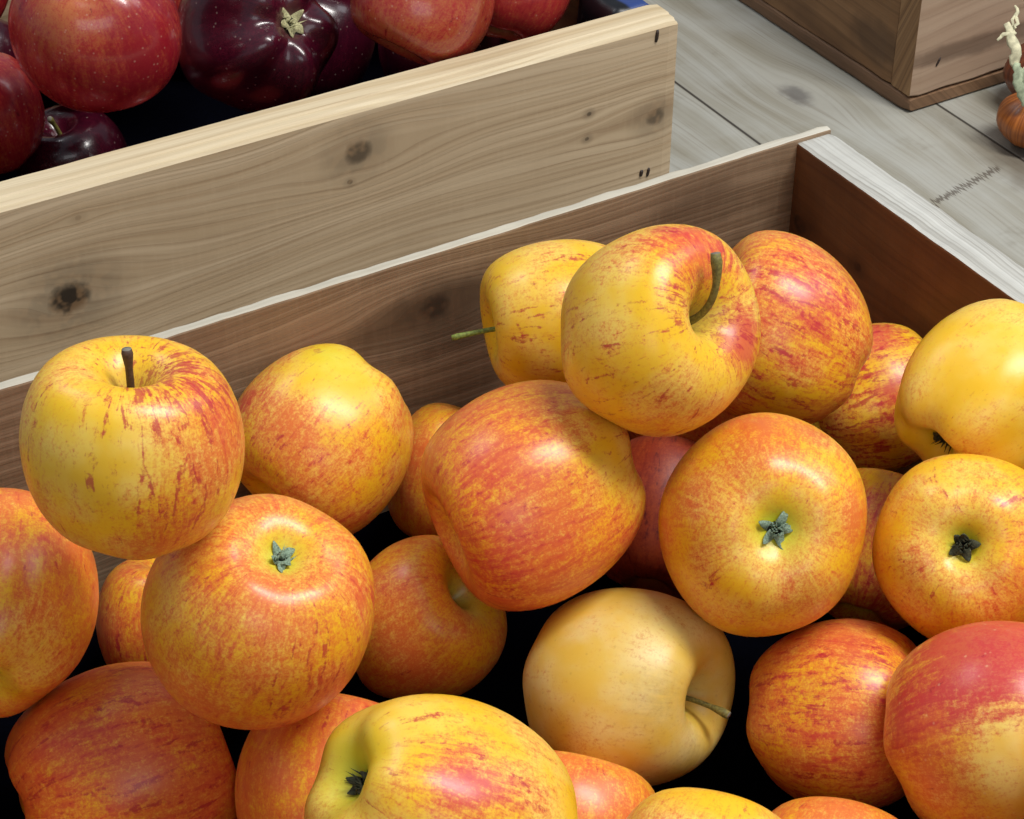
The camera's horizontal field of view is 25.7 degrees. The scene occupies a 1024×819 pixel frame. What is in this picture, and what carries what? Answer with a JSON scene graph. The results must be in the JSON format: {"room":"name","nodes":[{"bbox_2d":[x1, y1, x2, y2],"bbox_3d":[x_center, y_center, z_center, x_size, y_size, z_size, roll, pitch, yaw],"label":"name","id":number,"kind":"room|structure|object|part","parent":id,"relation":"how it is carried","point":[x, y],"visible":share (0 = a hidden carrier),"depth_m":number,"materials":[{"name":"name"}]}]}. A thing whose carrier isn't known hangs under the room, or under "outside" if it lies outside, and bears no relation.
{"room":"food shop","nodes":[
{"label":"food shop","id":0,"kind":"room"},
{"bbox_2d":[644,0,1023,267],"bbox_3d":[0.206,-0.417,1.668,4.400,0.001,4.300,-19,41,-25],"label":"wooden tabletop","id":1,"kind":"structure","parent":0,"point":[743,81],"depth_m":1.34,"materials":[{"name":"grey wood"}]},
{"bbox_2d":[0,0,677,381],"bbox_3d":[-0.277,-0.163,1.202,0.589,0.140,0.425,-19,41,-25],"label":"wooden crate","id":2,"kind":"object","parent":1,"relation":"on","point":[162,234],"visible":0.64,"depth_m":1.08,"materials":[{"name":"brown wood"}]},
{"bbox_2d":[577,0,648,23],"bbox_3d":[0.054,-0.179,1.188,0.027,0.090,0.035,-19,41,-25],"label":"plastic sheet","id":3,"kind":"object","parent":2,"relation":"on","point":[588,10],"visible":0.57,"depth_m":1.16,"materials":[{"name":"blue plastic"}]},
{"bbox_3d":[-0.279,-0.115,1.237,0.534,0.006,0.368,-19,41,-25],"label":"tray","id":4,"kind":"object","parent":2,"relation":"on","visible":0},
{"bbox_2d":[0,0,7,17],"bbox_3d":[-0.329,-0.251,1.312,0.070,0.071,0.072,1,37,1],"label":"apple","id":5,"kind":"object","parent":4,"relation":"on","point":[3,3],"visible":1,"depth_m":1.31,"materials":[{"name":"red food"}]},
{"bbox_2d":[0,19,15,58],"bbox_3d":[-0.304,-0.194,1.280,0.064,0.070,0.070,-4,37,-6],"label":"apple","id":6,"kind":"object","parent":4,"relation":"on","point":[5,44],"visible":0.24,"depth_m":1.26,"materials":[{"name":"food"}]},
{"bbox_2d":[15,105,126,176],"bbox_3d":[-0.237,-0.133,1.205,0.062,0.063,0.061,-4,37,-6],"label":"apple","id":7,"kind":"object","parent":4,"relation":"on","point":[69,135],"visible":0.41,"depth_m":1.18,"materials":[{"name":"food"}]},
{"bbox_2d":[0,52,44,174],"bbox_3d":[-0.275,-0.151,1.156,0.067,0.066,0.067,-4,37,-6],"label":"apple","id":8,"kind":"object","parent":7,"relation":"on","point":[22,112],"visible":0.96,"depth_m":1.14,"materials":[{"name":"red food"}]},
{"bbox_3d":[-0.241,-0.147,1.188,0.004,0.022,0.008,2,43,20],"label":"stem","id":9,"kind":"part","parent":7,"relation":"part of","materials":[{"name":"green plant"}]},
{"bbox_2d":[309,0,374,96],"bbox_3d":[-0.114,-0.217,1.312,0.069,0.074,0.074,-5,37,-7],"label":"apple","id":10,"kind":"object","parent":4,"relation":"on","point":[351,58],"visible":0.17,"depth_m":1.29,"materials":[{"name":"food"}]},
{"bbox_2d":[378,36,500,75],"bbox_3d":[-0.040,-0.205,1.252,0.069,0.070,0.069,-4,37,-6],"label":"apple","id":11,"kind":"object","parent":4,"relation":"on","point":[391,63],"visible":0.03,"depth_m":1.23,"materials":[{"name":"red food"}]},
{"bbox_3d":[-0.171,-0.102,1.153,0.070,0.061,0.070,51,44,-8],"label":"apple","id":12,"kind":"object","parent":4,"relation":"on","visible":0},
{"bbox_2d":[8,0,181,112],"bbox_3d":[-0.201,-0.185,1.083,0.082,0.074,0.079,-9,38,-13],"label":"apple","id":13,"kind":"object","parent":12,"relation":"on","point":[90,56],"visible":1,"depth_m":1.05,"materials":[{"name":"red food"}]},
{"bbox_2d":[178,0,338,112],"bbox_3d":[-0.130,-0.190,1.149,0.085,0.083,0.078,29,45,32],"label":"apple","id":14,"kind":"object","parent":12,"relation":"on","point":[251,56],"visible":0.98,"depth_m":1.12,"materials":[{"name":"food"}]},
{"label":"apple","id":15,"kind":"object","parent":4,"relation":"on","visible":0},
{"bbox_2d":[350,0,494,65],"bbox_3d":[-0.044,-0.205,1.117,0.069,0.074,0.074,25,43,29],"label":"apple","id":16,"kind":"object","parent":15,"relation":"on","point":[422,32],"visible":0.94,"depth_m":1.09,"materials":[{"name":"red food"}]},
{"label":"apple","id":17,"kind":"object","parent":4,"relation":"on","visible":0},
{"bbox_2d":[485,0,569,41],"bbox_3d":[0.001,-0.224,1.166,0.065,0.066,0.066,-5,37,-7],"label":"apple","id":18,"kind":"object","parent":17,"relation":"on","point":[512,20],"visible":0.7,"depth_m":1.15,"materials":[{"name":"red food"}]},
{"bbox_2d":[0,126,1023,593],"bbox_3d":[0.005,0.121,0.824,0.586,0.142,0.428,-19,41,-25],"label":"wooden crate","id":19,"kind":"object","parent":1,"relation":"on","point":[913,266],"visible":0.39,"depth_m":0.99,"materials":[{"name":"brown wood"}]},
{"bbox_2d":[0,511,928,818],"bbox_3d":[0.005,0.168,0.859,0.535,0.006,0.406,-19,41,-25],"label":"liner","id":20,"kind":"object","parent":19,"relation":"on","point":[732,767],"visible":0.05,"depth_m":0.92,"materials":[{"name":"black"}]},
{"bbox_2d":[4,661,236,818],"bbox_3d":[-0.142,0.134,0.823,0.082,0.082,0.082,-14,39,-19],"label":"apple","id":21,"kind":"object","parent":20,"relation":"on","point":[110,741],"visible":0.84,"depth_m":0.79,"materials":[{"name":"red food"}]},
{"bbox_2d":[0,488,98,717],"bbox_3d":[-0.188,0.070,0.813,0.075,0.076,0.078,-4,37,-6],"label":"apple","id":22,"kind":"object","parent":21,"relation":"on","point":[49,585],"visible":0.92,"depth_m":0.79,"materials":[{"name":"orange food"}]},
{"bbox_2d":[96,558,155,664],"bbox_3d":[-0.135,0.087,0.908,0.066,0.066,0.067,-5,37,-8],"label":"apple","id":23,"kind":"object","parent":20,"relation":"on","point":[118,622],"visible":0.07,"depth_m":0.88,"materials":[{"name":"orange food"}]},
{"bbox_2d":[235,693,377,818],"bbox_3d":[-0.065,0.136,0.805,0.068,0.074,0.074,8,37,10],"label":"apple","id":24,"kind":"object","parent":20,"relation":"on","point":[277,771],"visible":0.26,"depth_m":0.78,"materials":[{"name":"food"}]},
{"bbox_2d":[141,494,374,729],"bbox_3d":[-0.087,0.069,0.770,0.081,0.079,0.079,-4,37,-6],"label":"apple","id":25,"kind":"object","parent":24,"relation":"on","point":[260,622],"visible":1,"depth_m":0.74,"materials":[{"name":"orange food"}]},
{"bbox_2d":[19,335,244,559],"bbox_3d":[-0.123,0.012,0.730,0.072,0.072,0.069,-5,37,-8],"label":"apple","id":26,"kind":"object","parent":25,"relation":"on","point":[132,447],"visible":1,"depth_m":0.71,"materials":[{"name":"yellow food"}]},
{"bbox_3d":[-0.123,-0.009,0.718,0.004,0.023,0.004,0,29,-6],"label":"stem","id":27,"kind":"part","parent":26,"relation":"part of","materials":[{"name":"brown plant"}]},
{"bbox_2d":[387,403,460,536],"bbox_3d":[-0.021,0.029,0.976,0.070,0.072,0.070,-4,37,-6],"label":"apple","id":28,"kind":"object","parent":20,"relation":"on","point":[408,509],"visible":0.13,"depth_m":0.95,"materials":[{"name":"orange food"}]},
{"bbox_2d":[237,343,413,534],"bbox_3d":[-0.079,0.013,0.927,0.077,0.078,0.076,-29,46,-34],"label":"apple","id":29,"kind":"object","parent":28,"relation":"on","point":[325,429],"visible":0.81,"depth_m":0.90,"materials":[{"name":"orange food"}]},
{"bbox_2d":[356,535,506,698],"bbox_3d":[-0.036,0.085,0.897,0.068,0.068,0.065,-2,37,-4],"label":"apple","id":30,"kind":"object","parent":20,"relation":"on","point":[430,634],"visible":0.86,"depth_m":0.87,"materials":[{"name":"food"}]},
{"bbox_2d":[421,380,645,610],"bbox_3d":[0.008,0.033,0.865,0.082,0.083,0.087,-14,39,-18],"label":"apple","id":31,"kind":"object","parent":30,"relation":"on","point":[532,495],"visible":0.98,"depth_m":0.83,"materials":[{"name":"orange food"}]},
{"bbox_2d":[451,239,604,384],"bbox_3d":[0.015,-0.038,0.947,0.084,0.069,0.070,-4,37,-6],"label":"apple","id":32,"kind":"object","parent":31,"relation":"on","point":[522,292],"visible":0.56,"depth_m":0.92,"materials":[{"name":"yellow food"}]},
{"bbox_3d":[-0.009,-0.033,0.944,0.034,0.004,0.004,-7,-6,-8],"label":"stem","id":33,"kind":"part","parent":32,"relation":"part of","materials":[{"name":"green plant"}]},
{"bbox_2d":[561,224,760,436],"bbox_3d":[0.054,-0.030,0.838,0.073,0.081,0.078,31,46,34],"label":"apple","id":34,"kind":"object","parent":31,"relation":"on","point":[661,325],"visible":1,"depth_m":0.81,"materials":[{"name":"yellow food"}]},
{"bbox_3d":[0.069,-0.043,0.817,0.015,0.034,0.007,9,37,11],"label":"stem","id":35,"kind":"part","parent":34,"relation":"part of","materials":[{"name":"green plant"}]},
{"bbox_2d":[554,750,654,818],"bbox_3d":[0.021,0.155,0.812,0.067,0.069,0.069,6,37,7],"label":"apple","id":36,"kind":"object","parent":20,"relation":"on","point":[603,789],"visible":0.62,"depth_m":0.79,"materials":[{"name":"food"}]},
{"bbox_2d":[523,588,734,785],"bbox_3d":[0.045,0.108,0.866,0.081,0.075,0.079,6,37,7],"label":"apple","id":37,"kind":"object","parent":20,"relation":"on","point":[634,679],"visible":0.94,"depth_m":0.84,"materials":[{"name":"yellow food"}]},
{"bbox_3d":[0.070,0.112,0.852,0.029,0.006,0.006,5,46,30],"label":"stem","id":38,"kind":"part","parent":37,"relation":"part of","materials":[{"name":"plant"}]},
{"bbox_2d":[658,412,866,636],"bbox_3d":[0.095,0.043,0.848,0.079,0.086,0.084,-5,37,-7],"label":"apple","id":39,"kind":"object","parent":37,"relation":"on","point":[762,521],"visible":1,"depth_m":0.82,"materials":[{"name":"orange food"}]},
{"bbox_2d":[605,435,695,599],"bbox_3d":[0.064,0.046,0.960,0.062,0.072,0.070,8,37,10],"label":"apple","id":40,"kind":"object","parent":20,"relation":"on","point":[642,565],"visible":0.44,"depth_m":0.94,"materials":[{"name":"red food"}]},
{"bbox_2d":[627,410,734,441],"bbox_3d":[0.085,0.001,1.018,0.068,0.068,0.060,-7,37,-11],"label":"apple","id":41,"kind":"object","parent":20,"relation":"on","point":[696,434],"visible":0.02,"depth_m":0.99,"materials":[{"name":"brown food"}]},
{"bbox_2d":[746,618,915,807],"bbox_3d":[0.125,0.116,0.858,0.070,0.072,0.074,12,38,15],"label":"apple","id":42,"kind":"object","parent":20,"relation":"on","point":[816,715],"visible":0.73,"depth_m":0.83,"materials":[{"name":"food"}]},
{"bbox_2d":[772,796,896,818],"bbox_3d":[0.114,0.169,0.792,0.065,0.064,0.064,9,37,11],"label":"apple","id":43,"kind":"object","parent":20,"relation":"on","point":[816,807],"visible":0.98,"depth_m":0.78,"materials":[{"name":"orange food"}]},
{"bbox_2d":[626,787,780,818],"bbox_3d":[0.065,0.159,0.750,0.067,0.065,0.063,9,38,11],"label":"apple","id":44,"kind":"object","parent":43,"relation":"on","point":[682,802],"visible":1,"depth_m":0.74,"materials":[{"name":"yellow food"}]},
{"bbox_2d":[811,323,921,470],"bbox_3d":[0.160,-0.006,0.991,0.063,0.065,0.066,-4,37,-6],"label":"apple","id":45,"kind":"object","parent":20,"relation":"on","point":[863,426],"visible":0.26,"depth_m":0.96,"materials":[{"name":"food"}]},
{"bbox_2d":[725,230,872,423],"bbox_3d":[0.113,-0.033,0.943,0.076,0.081,0.080,2,37,2],"label":"apple","id":46,"kind":"object","parent":45,"relation":"on","point":[816,340],"visible":0.61,"depth_m":0.91,"materials":[{"name":"food"}]},
{"bbox_2d":[827,468,908,629],"bbox_3d":[0.154,0.058,0.939,0.066,0.068,0.068,10,38,13],"label":"apple","id":47,"kind":"object","parent":20,"relation":"on","point":[864,598],"visible":0.34,"depth_m":0.92,"materials":[{"name":"food"}]},
{"bbox_2d":[894,299,1023,468],"bbox_3d":[0.190,-0.004,0.893,0.074,0.073,0.070,-29,46,-34],"label":"apple","id":48,"kind":"object","parent":47,"relation":"on","point":[961,391],"visible":0.86,"depth_m":0.87,"materials":[{"name":"yellow food"}]},
{"bbox_2d":[883,621,1023,818],"bbox_3d":[0.174,0.116,0.802,0.081,0.084,0.080,6,37,8],"label":"apple","id":49,"kind":"object","parent":20,"relation":"on","point":[953,734],"visible":1,"depth_m":0.78,"materials":[{"name":"red food"}]},
{"bbox_3d":[0.218,0.115,0.868,0.070,0.062,0.071,8,17,10],"label":"apple","id":50,"kind":"object","parent":20,"relation":"on","visible":0},
{"bbox_2d":[872,454,1023,638],"bbox_3d":[0.173,0.053,0.850,0.074,0.076,0.075,-4,37,-6],"label":"apple","id":51,"kind":"object","parent":50,"relation":"on","point":[948,543],"visible":0.94,"depth_m":0.82,"materials":[{"name":"orange food"}]},
{"bbox_2d":[740,0,1023,110],"bbox_3d":[0.286,-0.432,1.564,0.421,0.151,0.511,-19,41,-25],"label":"wooden crate","id":52,"kind":"object","parent":1,"relation":"on","point":[914,54],"visible":0.96,"depth_m":1.35,"materials":[{"name":"brown wood"}]},
{"bbox_2d":[996,5,1023,147],"bbox_3d":[0.302,-0.189,1.295,0.045,0.080,0.041,21,41,25],"label":"onion","id":53,"kind":"object","parent":1,"relation":"on","point":[1010,113],"visible":1,"depth_m":1.29,"materials":[{"name":"orange food"}]},
{"bbox_2d":[1003,43,1023,93],"bbox_3d":[0.321,-0.208,1.337,0.053,0.061,0.053,-3,37,-5],"label":"onion","id":54,"kind":"object","parent":1,"relation":"on","point":[1008,72],"visible":0.42,"depth_m":1.34,"materials":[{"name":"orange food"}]},
{"label":"apple","id":55,"kind":"object","parent":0,"visible":0},
{"bbox_2d":[304,694,577,818],"bbox_3d":[-0.023,0.131,0.722,0.088,0.081,0.079,0,37,-1],"label":"apple","id":56,"kind":"object","parent":55,"relation":"on","point":[419,756],"visible":1,"depth_m":0.70,"materials":[{"name":"yellow food"}]},
{"label":"apple","id":57,"kind":"object","parent":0,"visible":0},
{"bbox_2d":[174,0,179,8],"bbox_3d":[-0.194,-0.239,1.240,0.071,0.069,0.069,-2,37,-3],"label":"apple","id":58,"kind":"object","parent":57,"relation":"on","point":[177,2],"visible":0.02,"depth_m":1.21,"materials":[{"name":"red food"}]}
]}

